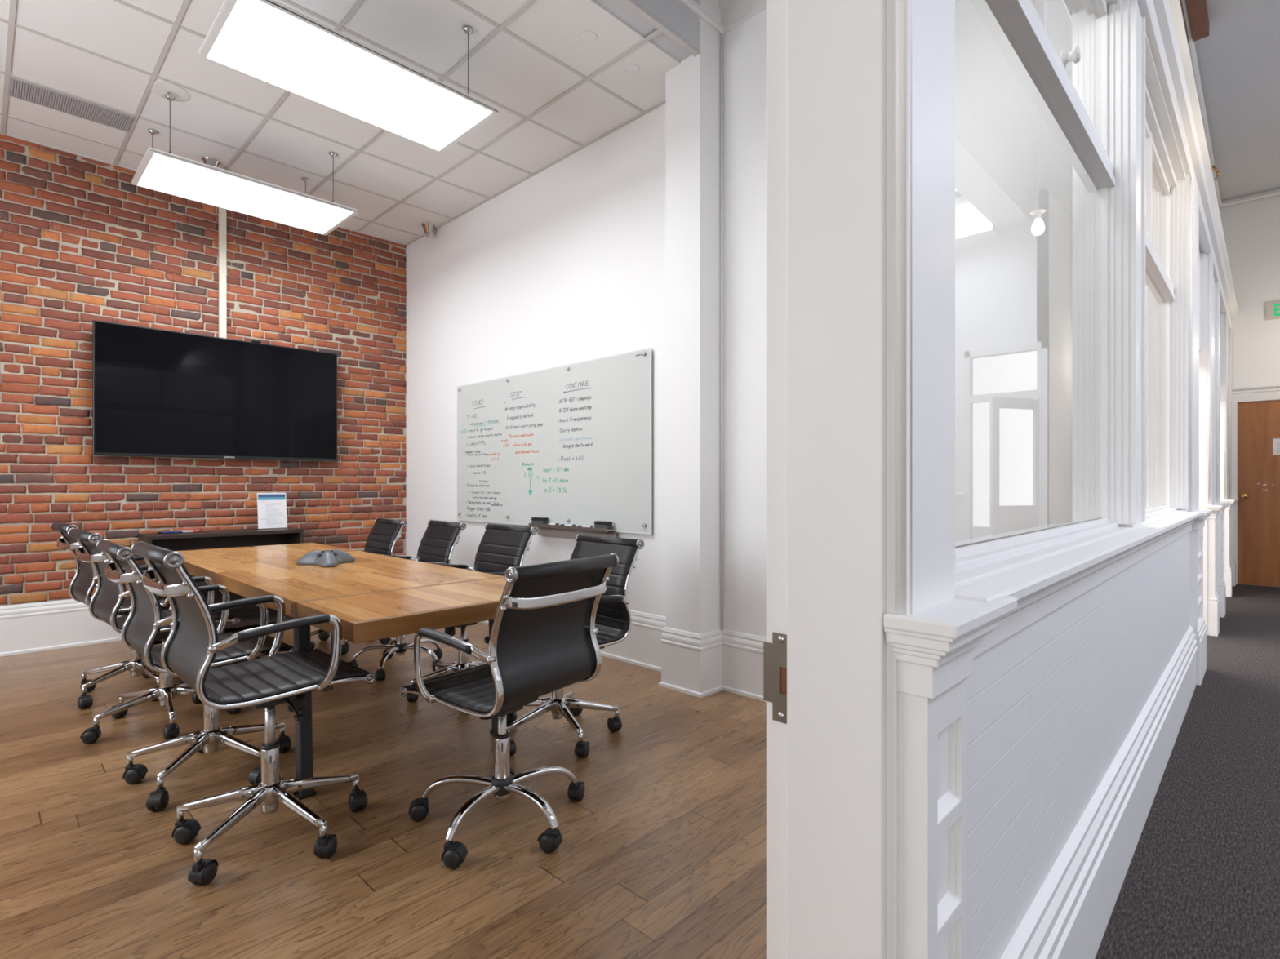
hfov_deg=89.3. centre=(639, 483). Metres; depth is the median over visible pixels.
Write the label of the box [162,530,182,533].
marker
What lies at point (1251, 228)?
wall
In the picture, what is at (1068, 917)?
baseboard
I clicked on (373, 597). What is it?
conference table
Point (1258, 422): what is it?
door
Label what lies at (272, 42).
light panel
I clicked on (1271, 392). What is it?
trim
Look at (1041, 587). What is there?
trim
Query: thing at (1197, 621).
trim
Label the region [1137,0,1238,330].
trim
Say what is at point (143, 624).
office chair
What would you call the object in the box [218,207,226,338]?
cable raceway
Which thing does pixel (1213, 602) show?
trim
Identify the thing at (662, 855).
floor
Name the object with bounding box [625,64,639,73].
disc
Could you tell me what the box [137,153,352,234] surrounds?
diffuser
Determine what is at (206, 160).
ceiling fitting
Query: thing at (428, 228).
ceiling fitting
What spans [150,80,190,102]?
ceiling speaker
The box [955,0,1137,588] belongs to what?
window
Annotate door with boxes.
[1237,400,1279,586]
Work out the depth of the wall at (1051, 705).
1.50 m
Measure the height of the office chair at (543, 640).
0.952 m
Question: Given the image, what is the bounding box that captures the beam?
[594,0,700,62]
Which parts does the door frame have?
strike plate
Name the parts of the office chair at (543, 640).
armrest, leg, frame, leg, tension knob, seat, leg, leg, backrest, frame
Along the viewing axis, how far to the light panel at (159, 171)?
4.55 m
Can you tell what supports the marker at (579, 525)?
on the marker tray
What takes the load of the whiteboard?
attached to the wall at (612, 247)
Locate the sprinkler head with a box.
[1212,165,1220,179]
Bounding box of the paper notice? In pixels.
[1272,438,1279,455]
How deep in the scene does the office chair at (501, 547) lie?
3.79 m
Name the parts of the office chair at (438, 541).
leg, leg, leg, armrest, leg, leg, backrest, frame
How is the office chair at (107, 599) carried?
on the floor
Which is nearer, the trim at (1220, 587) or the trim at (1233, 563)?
the trim at (1220, 587)
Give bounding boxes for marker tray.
[528,523,616,538]
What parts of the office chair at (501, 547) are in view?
leg, leg, tension knob, leg, armrest, leg, leg, backrest, frame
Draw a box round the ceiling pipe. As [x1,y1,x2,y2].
[1181,0,1279,207]
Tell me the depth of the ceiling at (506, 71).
4.05 m
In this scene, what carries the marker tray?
attached to the wall at (612, 247)
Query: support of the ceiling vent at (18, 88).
in the ceiling at (506, 71)
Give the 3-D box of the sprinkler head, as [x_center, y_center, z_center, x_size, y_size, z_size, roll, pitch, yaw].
[6.022,-3.260,6.768,0.067,0.135,0.052,0,0,44]
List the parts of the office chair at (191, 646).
frame, backrest, leg, leg, armrest, frame, armrest, leg, seat, height lever, tension knob, leg, leg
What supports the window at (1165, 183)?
in the wall at (1051, 705)
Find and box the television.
[92,320,337,461]
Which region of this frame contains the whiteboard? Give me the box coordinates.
[457,347,651,534]
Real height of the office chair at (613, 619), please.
0.931 m
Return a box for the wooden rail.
[1179,0,1208,43]
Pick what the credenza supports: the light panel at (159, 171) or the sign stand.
the sign stand
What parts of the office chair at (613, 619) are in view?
leg, leg, leg, leg, leg, backrest, seat, armrest, frame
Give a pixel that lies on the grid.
(661, 27)
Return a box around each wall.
[0,133,406,605]
[405,0,1070,637]
[966,0,1223,958]
[1218,189,1279,402]
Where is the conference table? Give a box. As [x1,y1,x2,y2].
[173,542,506,799]
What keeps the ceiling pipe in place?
attached to the ceiling at (1238, 60)
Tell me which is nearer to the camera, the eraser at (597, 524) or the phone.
the phone
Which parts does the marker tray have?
plate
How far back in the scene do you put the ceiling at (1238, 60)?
5.61 m
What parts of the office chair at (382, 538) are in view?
leg, backrest, frame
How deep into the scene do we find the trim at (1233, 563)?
7.60 m
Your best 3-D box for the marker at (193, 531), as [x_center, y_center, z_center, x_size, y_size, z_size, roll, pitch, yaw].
[-3.574,0.377,5.151,0.127,0.018,0.018,0,0,-41]
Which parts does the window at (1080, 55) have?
meeting rail, sash knob, glass, glass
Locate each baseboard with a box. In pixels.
[0,597,766,702]
[1000,625,1197,958]
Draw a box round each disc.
[580,31,597,42]
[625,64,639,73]
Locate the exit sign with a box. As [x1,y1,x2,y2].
[1266,301,1279,319]
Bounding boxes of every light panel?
[131,94,358,235]
[198,0,498,153]
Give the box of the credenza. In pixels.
[137,527,303,629]
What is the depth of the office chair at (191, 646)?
2.11 m
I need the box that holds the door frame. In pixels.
[763,0,898,958]
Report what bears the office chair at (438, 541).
on the floor
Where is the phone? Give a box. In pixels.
[294,549,355,567]
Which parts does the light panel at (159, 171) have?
panel frame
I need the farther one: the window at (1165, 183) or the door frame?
the window at (1165, 183)
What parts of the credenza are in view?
panel, panel, panel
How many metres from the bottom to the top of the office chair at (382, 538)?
0.924 m
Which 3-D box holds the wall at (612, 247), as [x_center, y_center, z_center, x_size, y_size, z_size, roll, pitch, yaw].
[-0.365,-1.102,4.573,5.800,4.600,0.318,0,0,44]
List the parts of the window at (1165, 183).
glass, glass, meeting rail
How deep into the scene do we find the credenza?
5.38 m
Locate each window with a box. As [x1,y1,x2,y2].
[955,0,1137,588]
[1142,15,1188,526]
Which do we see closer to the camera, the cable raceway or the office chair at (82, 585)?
the office chair at (82, 585)
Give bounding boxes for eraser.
[531,517,548,524]
[594,520,612,529]
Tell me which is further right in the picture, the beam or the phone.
the beam
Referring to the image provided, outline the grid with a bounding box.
[0,0,699,245]
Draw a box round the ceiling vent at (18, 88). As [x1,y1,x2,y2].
[8,76,133,132]
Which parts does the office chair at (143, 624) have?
frame, backrest, leg, armrest, leg, frame, armrest, seat, leg, leg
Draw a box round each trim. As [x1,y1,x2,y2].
[679,0,766,631]
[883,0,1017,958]
[955,511,1201,657]
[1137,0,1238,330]
[1186,178,1212,685]
[1206,252,1223,636]
[1214,280,1229,617]
[1222,311,1235,597]
[1227,328,1239,586]
[1231,384,1279,584]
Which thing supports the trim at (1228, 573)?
attached to the wall at (1051, 705)
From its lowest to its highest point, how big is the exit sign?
0.200 m
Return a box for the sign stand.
[254,493,287,528]
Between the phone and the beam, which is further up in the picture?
the beam
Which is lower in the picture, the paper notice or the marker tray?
the marker tray
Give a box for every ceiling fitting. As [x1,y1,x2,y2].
[200,156,220,167]
[421,222,435,237]
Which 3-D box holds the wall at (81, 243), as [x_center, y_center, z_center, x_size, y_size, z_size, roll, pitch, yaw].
[-4.121,-0.632,4.852,0.020,3.700,4.964,0,0,44]
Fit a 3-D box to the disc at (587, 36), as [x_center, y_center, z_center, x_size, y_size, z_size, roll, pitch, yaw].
[-0.279,-2.440,3.534,0.090,0.002,0.090,0,0,44]
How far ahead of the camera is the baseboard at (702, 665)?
4.18 m
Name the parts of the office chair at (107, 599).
frame, backrest, leg, leg, frame, armrest, leg, seat, leg, leg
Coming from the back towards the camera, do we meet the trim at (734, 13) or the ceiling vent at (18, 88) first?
the ceiling vent at (18, 88)
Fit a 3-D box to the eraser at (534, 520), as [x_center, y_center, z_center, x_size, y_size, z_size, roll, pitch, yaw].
[-0.765,0.283,4.947,0.138,0.052,0.052,0,0,38]
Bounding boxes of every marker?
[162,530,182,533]
[182,529,199,533]
[577,524,591,527]
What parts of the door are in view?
knob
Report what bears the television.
attached to the wall at (81, 243)
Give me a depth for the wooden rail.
4.60 m
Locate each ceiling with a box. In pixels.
[0,0,679,244]
[1194,0,1279,201]
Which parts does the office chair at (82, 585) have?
frame, backrest, leg, leg, seat, frame, armrest, leg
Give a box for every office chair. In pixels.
[49,521,170,709]
[67,528,241,744]
[96,539,293,811]
[131,541,375,885]
[310,518,406,654]
[347,520,466,680]
[400,553,618,869]
[406,523,537,712]
[484,533,644,757]
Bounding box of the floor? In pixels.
[0,583,1279,958]

